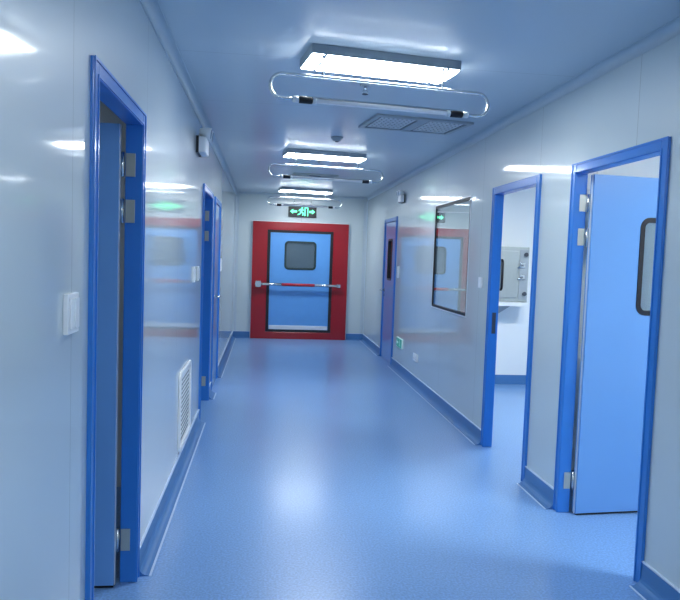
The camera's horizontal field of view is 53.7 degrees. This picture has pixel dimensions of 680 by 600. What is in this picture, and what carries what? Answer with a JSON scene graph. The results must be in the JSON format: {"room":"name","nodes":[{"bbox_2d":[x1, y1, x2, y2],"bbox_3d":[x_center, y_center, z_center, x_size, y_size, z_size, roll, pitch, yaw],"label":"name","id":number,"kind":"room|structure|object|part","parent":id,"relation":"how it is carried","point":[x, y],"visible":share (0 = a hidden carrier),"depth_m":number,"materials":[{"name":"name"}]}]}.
{"room":"hospital corridor","nodes":[
{"label":"hospital corridor","id":0,"kind":"room"},
{"bbox_2d":[100,101,125,486],"bbox_3d":[-2.372,-0.140,4.094,2.595,2.600,0.060,2,4,-6],"label":"wall partition","id":1,"kind":"structure","parent":0,"point":[106,115],"depth_m":4.18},
{"bbox_2d":[0,0,235,599],"bbox_3d":[-1.030,-0.087,3.989,0.050,2.600,16.150,2,4,-6],"label":"wall","id":2,"kind":"structure","parent":0,"point":[47,47],"depth_m":1.90,"materials":[{"name":"white paint"}]},
{"bbox_2d":[63,292,78,334],"bbox_3d":[-0.766,0.038,1.919,0.019,0.115,0.110,2,4,-6],"label":"light switch","id":3,"kind":"object","parent":2,"relation":"attached to","point":[70,300],"visible":1,"depth_m":1.88,"materials":[{"name":"white plastic"}]},
{"bbox_2d":[85,55,146,599],"bbox_3d":[-1.263,0.247,2.542,0.849,2.100,0.896,2,4,-6],"label":"door","id":4,"kind":"structure","parent":2,"relation":"in","point":[107,164],"depth_m":2.92,"materials":[{"name":"blue metal"}]},
{"bbox_2d":[178,360,191,451],"bbox_3d":[-1.114,0.744,4.827,0.016,0.550,0.640,2,4,-6],"label":"air vent","id":5,"kind":"object","parent":2,"relation":"in","point":[188,366],"visible":1,"depth_m":4.78,"materials":[{"name":"white plastic"}]},
{"bbox_2d":[139,331,235,575],"bbox_3d":[-1.010,1.153,4.039,0.068,0.122,16.080,2,4,-6],"label":"baseboard","id":6,"kind":"structure","parent":2,"relation":"attached to","point":[151,542],"depth_m":4.04,"materials":[{"name":"plastic"}]},
{"bbox_2d":[140,0,238,193],"bbox_3d":[-0.936,-1.356,3.914,0.052,0.052,16.150,2,4,-6],"label":"trim","id":7,"kind":"structure","parent":2,"relation":"attached to","point":[152,8],"depth_m":3.91,"materials":[{"name":"metal"}]},
{"bbox_2d":[192,267,195,281],"bbox_3d":[-1.130,-0.198,5.206,0.017,0.120,0.090,2,4,-6],"label":"light switch","id":8,"kind":"object","parent":2,"relation":"attached to","point":[194,269],"visible":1,"depth_m":5.17,"materials":[{"name":"white plastic"}]},
{"bbox_2d":[197,266,199,280],"bbox_3d":[-1.165,-0.219,5.523,0.017,0.120,0.090,2,4,-6],"label":"light switch","id":9,"kind":"object","parent":2,"relation":"attached to","point":[198,268],"visible":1,"depth_m":5.49,"materials":[{"name":"white plastic"}]},
{"bbox_2d":[196,128,213,156],"bbox_3d":[-1.063,-1.245,5.294,0.114,0.201,0.268,2,4,-6],"label":"emergency light","id":10,"kind":"object","parent":2,"relation":"attached to","point":[205,136],"visible":1,"depth_m":5.19,"materials":[{"name":"white plastic"}]},
{"bbox_2d":[198,183,213,417],"bbox_3d":[-1.716,-0.006,6.299,0.924,2.100,0.972,2,4,-6],"label":"door","id":11,"kind":"structure","parent":2,"relation":"in","point":[207,211],"depth_m":6.75,"materials":[{"name":"blue metal"}]},
{"bbox_2d":[210,196,221,389],"bbox_3d":[-1.403,-0.078,7.604,0.141,2.100,0.900,2,4,-6],"label":"door","id":12,"kind":"structure","parent":2,"relation":"in","point":[217,204],"depth_m":7.62,"materials":[{"name":"blue metal"}]},
{"bbox_2d":[236,192,367,332],"bbox_3d":[-0.601,-0.591,12.196,7.900,2.600,0.100,2,4,-6],"label":"wall","id":13,"kind":"structure","parent":0,"point":[251,206],"depth_m":12.08,"materials":[{"name":"white paint"}]},
{"bbox_2d":[232,196,238,330],"bbox_3d":[-1.857,-0.646,11.971,0.062,2.408,0.062,2,4,-6],"label":"trim","id":14,"kind":"structure","parent":13,"relation":"attached to","point":[237,197],"depth_m":11.98,"materials":[{"name":"metal"}]},
{"bbox_2d":[233,331,362,339],"bbox_3d":[-0.755,0.646,12.186,2.368,0.122,0.050,2,4,-6],"label":"baseboard","id":15,"kind":"structure","parent":13,"relation":"attached to","point":[236,334],"depth_m":12.26,"materials":[{"name":"plastic"}]},
{"bbox_2d":[249,220,349,339],"bbox_3d":[-0.723,-0.342,12.058,1.744,2.112,0.180,2,4,-6],"label":"door","id":16,"kind":"structure","parent":13,"relation":"in","point":[299,270],"depth_m":12.09,"materials":[{"name":"red metal"}]},
{"bbox_3d":[-0.732,-0.328,12.092,1.052,1.716,0.008,2,4,-6],"label":"edge moulding","id":17,"kind":"part","parent":16,"relation":"part of","materials":[{"name":"blue metal"}]},
{"bbox_2d":[240,192,363,198],"bbox_3d":[-0.670,-1.872,12.037,2.228,0.030,0.030,2,4,-6],"label":"trim","id":18,"kind":"structure","parent":13,"relation":"attached to","point":[240,192],"depth_m":12.02,"materials":[{"name":"metal"}]},
{"bbox_2d":[288,200,316,217],"bbox_3d":[-0.671,-1.636,12.041,0.500,0.300,0.053,2,4,-6],"label":"exit sign","id":19,"kind":"object","parent":13,"relation":"attached to","point":[294,211],"visible":0.83,"depth_m":12.02,"materials":[{"name":"green plastic"}]},
{"bbox_2d":[360,201,367,333],"bbox_3d":[0.434,-0.584,12.229,0.062,2.408,0.062,2,4,-6],"label":"trim","id":20,"kind":"structure","parent":13,"relation":"attached to","point":[365,203],"depth_m":12.24,"materials":[{"name":"metal"}]},
{"bbox_2d":[94,338,643,599],"bbox_3d":[0.245,1.295,4.223,8.000,0.100,16.350,2,4,-6],"label":"floor","id":21,"kind":"structure","parent":0,"point":[316,471],"depth_m":4.04,"materials":[{"name":"blue plastic"}]},
{"bbox_2d":[157,0,679,197],"bbox_3d":[0.337,-1.398,4.053,8.000,0.100,16.350,2,4,-6],"label":"ceiling","id":22,"kind":"structure","parent":0,"point":[511,52],"depth_m":3.72,"materials":[{"name":"white paint"}]},
{"bbox_2d":[267,186,341,208],"bbox_3d":[-0.591,-1.661,10.960,1.237,0.308,0.313,1,4,-14],"label":"ceiling light","id":23,"kind":"object","parent":22,"relation":"attached to","point":[281,189],"depth_m":10.83,"materials":[{"name":"grey paint"}]},
{"bbox_3d":[-0.561,-1.625,10.840,1.236,0.254,0.038,1,4,-13],"label":"hanging tube lamp","id":24,"kind":"part","parent":23,"relation":"part of","materials":[{"name":"glass"}]},
{"bbox_3d":[-0.563,-1.580,10.843,1.236,0.141,0.017,1,4,-13],"label":"loop frame","id":25,"kind":"part","parent":23,"relation":"part of","materials":[{"name":"silver metal"}]},
{"bbox_2d":[279,190,331,193],"bbox_3d":[-0.561,-1.759,10.962,0.824,0.012,0.298,1,4,-14],"label":"diffuser","id":26,"kind":"object","parent":23,"relation":"attached to","point":[296,191],"depth_m":10.87,"materials":[{"name":"white plastic"}]},
{"bbox_2d":[292,172,338,177],"bbox_3d":[-0.357,-1.677,9.125,0.600,0.030,0.440,1,4,-11],"label":"ceiling vent","id":27,"kind":"object","parent":22,"relation":"in","point":[294,173],"visible":0.51,"depth_m":8.94,"materials":[{"name":"metal"}]},
{"bbox_2d":[268,148,382,183],"bbox_3d":[-0.168,-1.404,7.114,1.237,0.309,0.316,1,4,-15],"label":"ceiling light","id":28,"kind":"object","parent":22,"relation":"attached to","point":[290,152],"depth_m":6.99,"materials":[{"name":"grey paint"}]},
{"bbox_2d":[284,153,364,162],"bbox_3d":[-0.165,-1.502,7.111,0.824,0.012,0.298,1,4,-15],"label":"diffuser","id":29,"kind":"object","parent":28,"relation":"attached to","point":[352,158],"depth_m":7.03,"materials":[{"name":"white plastic"}]},
{"bbox_3d":[-0.135,-1.367,6.992,1.236,0.254,0.038,1,4,-14],"label":"hanging tube lamp","id":30,"kind":"part","parent":28,"relation":"part of","materials":[{"name":"clear glass"}]},
{"bbox_3d":[-0.137,-1.322,6.995,1.236,0.141,0.017,1,4,-14],"label":"loop frame","id":31,"kind":"part","parent":28,"relation":"part of","materials":[{"name":"silver metal"}]},
{"bbox_2d":[331,136,342,141],"bbox_3d":[-0.028,-1.470,6.150,0.112,0.046,0.112,2,4,-6],"label":"smoke detector","id":32,"kind":"object","parent":22,"relation":"attached to","point":[334,138],"visible":1,"depth_m":6.11,"materials":[{"name":"grey paint"}]},
{"bbox_2d":[360,83,370,94],"bbox_3d":[0.161,-1.336,4.264,0.072,0.061,0.072,2,4,-6],"label":"sprinkler","id":33,"kind":"object","parent":22,"relation":"attached to","point":[365,85],"visible":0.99,"depth_m":4.25,"materials":[{"name":"grey paint"}]},
{"bbox_2d":[269,43,488,117],"bbox_3d":[0.200,-1.176,3.715,1.237,0.308,0.333,1,4,-15],"label":"ceiling light","id":34,"kind":"object","parent":22,"relation":"attached to","point":[338,59],"depth_m":3.61,"materials":[{"name":"grey paint"}]},
{"bbox_2d":[299,96,312,103],"bbox_3d":[-0.178,-1.039,3.486,0.075,0.037,0.038,1,4,-14],"label":"socket","id":35,"kind":"object","parent":34,"relation":"attached to","point":[302,99],"depth_m":3.47,"materials":[{"name":"black plastic"}]},
{"bbox_3d":[-0.087,-1.217,3.497,0.022,0.110,0.022,1,4,-14],"label":"hanging rod","id":36,"kind":"part","parent":34,"relation":"part of","materials":[{"name":"silver metal"}]},
{"bbox_3d":[0.235,-1.139,3.585,1.236,0.254,0.038,1,4,-14],"label":"hanging tube lamp","id":37,"kind":"part","parent":34,"relation":"part of","materials":[{"name":"clear glass"}]},
{"bbox_3d":[0.562,-1.205,3.663,0.022,0.110,0.022,1,4,-14],"label":"hanging rod","id":38,"kind":"part","parent":34,"relation":"part of","materials":[{"name":"silver metal"}]},
{"bbox_2d":[450,111,462,117],"bbox_3d":[0.640,-1.024,3.697,0.075,0.037,0.038,1,4,-14],"label":"socket","id":39,"kind":"object","parent":34,"relation":"attached to","point":[456,114],"depth_m":3.68,"materials":[{"name":"black plastic"}]},
{"bbox_2d":[358,113,473,134],"bbox_3d":[0.605,-1.417,5.437,0.800,0.018,0.520,1,4,-14],"label":"ceiling vent","id":40,"kind":"object","parent":22,"relation":"in","point":[378,121],"visible":1,"depth_m":5.40,"materials":[{"name":"white metal"}]},
{"bbox_2d":[367,117,415,128],"bbox_3d":[0.411,-1.419,5.387,0.280,0.006,0.409,1,4,-14],"label":"grille","id":41,"kind":"object","parent":40,"relation":"attached to","point":[381,122],"depth_m":5.40,"materials":[{"name":"metal"}]},
{"bbox_2d":[413,122,462,132],"bbox_3d":[0.798,-1.412,5.487,0.280,0.006,0.409,1,4,-14],"label":"grille","id":42,"kind":"object","parent":40,"relation":"attached to","point":[427,127],"depth_m":5.50,"materials":[{"name":"metal"}]},
{"bbox_2d":[437,187,535,374],"bbox_3d":[2.372,-0.245,8.343,2.837,2.600,0.060,2,4,-6],"label":"wall partition","id":43,"kind":"structure","parent":0,"point":[518,207],"depth_m":8.23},
{"bbox_2d":[495,375,525,383],"bbox_3d":[2.333,0.996,8.384,2.837,0.115,0.015,2,4,-6],"label":"baseboard","id":44,"kind":"structure","parent":43,"relation":"attached to","point":[499,379],"depth_m":8.35,"materials":[{"name":"plastic"}]},
{"bbox_2d":[498,246,529,312],"bbox_3d":[1.931,-0.232,8.122,0.650,0.830,0.283,2,4,-6],"label":"box","id":45,"kind":"object","parent":43,"relation":"attached to","point":[514,266],"visible":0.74,"depth_m":8.04,"materials":[{"name":"metal"}]},
{"bbox_3d":[1.932,-0.299,8.002,0.028,0.382,0.055,2,4,-6],"label":"door handle","id":46,"kind":"part","parent":45,"relation":"part of","materials":[{"name":"black rubber"}]},
{"bbox_3d":[1.892,-0.312,8.025,0.485,0.560,0.016,2,4,-6],"label":"cabinet door","id":47,"kind":"part","parent":45,"relation":"part of","materials":[{"name":"metal"}]},
{"bbox_2d":[499,301,526,305],"bbox_3d":[1.921,0.039,8.151,0.650,0.045,0.260,2,4,-6],"label":"shelf","id":48,"kind":"object","parent":45,"relation":"on","point":[501,303],"depth_m":8.04,"materials":[{"name":"white plastic"}]},
{"bbox_3d":[2.202,-0.304,8.064,0.100,0.600,0.008,2,4,-6],"label":"panel","id":49,"kind":"part","parent":45,"relation":"part of","materials":[{"name":"grey paint"}]},
{"bbox_2d":[363,34,679,588],"bbox_3d":[1.372,-0.022,4.259,0.050,2.600,16.150,2,4,-6],"label":"wall","id":50,"kind":"structure","parent":0,"point":[637,102],"depth_m":4.35,"materials":[{"name":"white paint"}]},
{"bbox_2d":[380,216,397,364],"bbox_3d":[0.710,-0.149,9.875,0.141,2.100,0.950,2,4,-6],"label":"door","id":51,"kind":"structure","parent":50,"relation":"in","point":[391,224],"depth_m":9.92,"materials":[{"name":"blue metal"}]},
{"bbox_2d":[396,336,402,348],"bbox_3d":[0.792,0.570,8.939,0.024,0.130,0.360,2,4,-6],"label":"exit sign","id":52,"kind":"object","parent":50,"relation":"attached to","point":[399,342],"visible":1,"depth_m":8.88,"materials":[{"name":"green plastic"}]},
{"bbox_2d":[396,190,404,202],"bbox_3d":[0.808,-1.381,8.971,0.091,0.161,0.214,2,4,-6],"label":"emergency light","id":53,"kind":"object","parent":50,"relation":"attached to","point":[401,198],"visible":1,"depth_m":8.89,"materials":[{"name":"white plastic"}]},
{"bbox_2d":[413,353,417,362],"bbox_3d":[0.903,0.687,7.973,0.013,0.093,0.228,2,4,-6],"label":"wall socket","id":54,"kind":"object","parent":50,"relation":"attached to","point":[415,356],"visible":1,"depth_m":7.97,"materials":[{"name":"white plastic"}]},
{"bbox_2d":[431,195,471,317],"bbox_3d":[1.110,-0.429,6.658,0.056,1.100,1.275,2,4,-6],"label":"window","id":55,"kind":"structure","parent":50,"relation":"in","point":[467,198],"depth_m":7.23,"materials":[{"name":"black metal"}]},
{"bbox_2d":[478,277,482,287],"bbox_3d":[1.183,-0.147,5.667,0.017,0.090,0.090,2,4,-6],"label":"light switch","id":56,"kind":"object","parent":50,"relation":"attached to","point":[480,279],"visible":1,"depth_m":5.64,"materials":[{"name":"white plastic"}]},
{"bbox_2d":[480,174,541,480],"bbox_3d":[1.687,0.191,5.032,0.892,2.100,0.964,2,4,-6],"label":"door","id":57,"kind":"structure","parent":50,"relation":"in","point":[498,193],"depth_m":5.37,"materials":[{"name":"blue metal"}]},
{"bbox_3d":[1.239,0.187,5.408,0.030,0.170,0.004,2,4,-6],"label":"strike plate","id":58,"kind":"part","parent":57,"relation":"part of","materials":[{"name":"metal"}]},
{"bbox_2d":[359,334,679,599],"bbox_3d":[1.275,1.215,4.296,0.068,0.122,16.080,2,4,-6],"label":"baseboard","id":59,"kind":"structure","parent":50,"relation":"attached to","point":[652,585],"depth_m":4.54,"materials":[{"name":"plastic"}]},
{"bbox_2d":[365,16,679,199],"bbox_3d":[1.365,-1.294,4.173,0.052,0.052,16.150,2,4,-6],"label":"trim","id":60,"kind":"structure","parent":50,"relation":"attached to","point":[671,29],"depth_m":4.08,"materials":[{"name":"metal"}]},
{"bbox_2d":[553,136,670,582],"bbox_3d":[1.852,0.283,3.672,0.922,2.100,1.036,2,4,-6],"label":"door","id":61,"kind":"structure","parent":50,"relation":"in","point":[611,474],"depth_m":4.00,"materials":[{"name":"blue metal"}]},
{"bbox_2d":[571,156,659,469],"bbox_3d":[2.781,0.002,4.644,2.837,2.600,0.060,2,4,-6],"label":"wall partition","id":62,"kind":"structure","parent":0,"point":[649,167],"depth_m":4.50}
]}

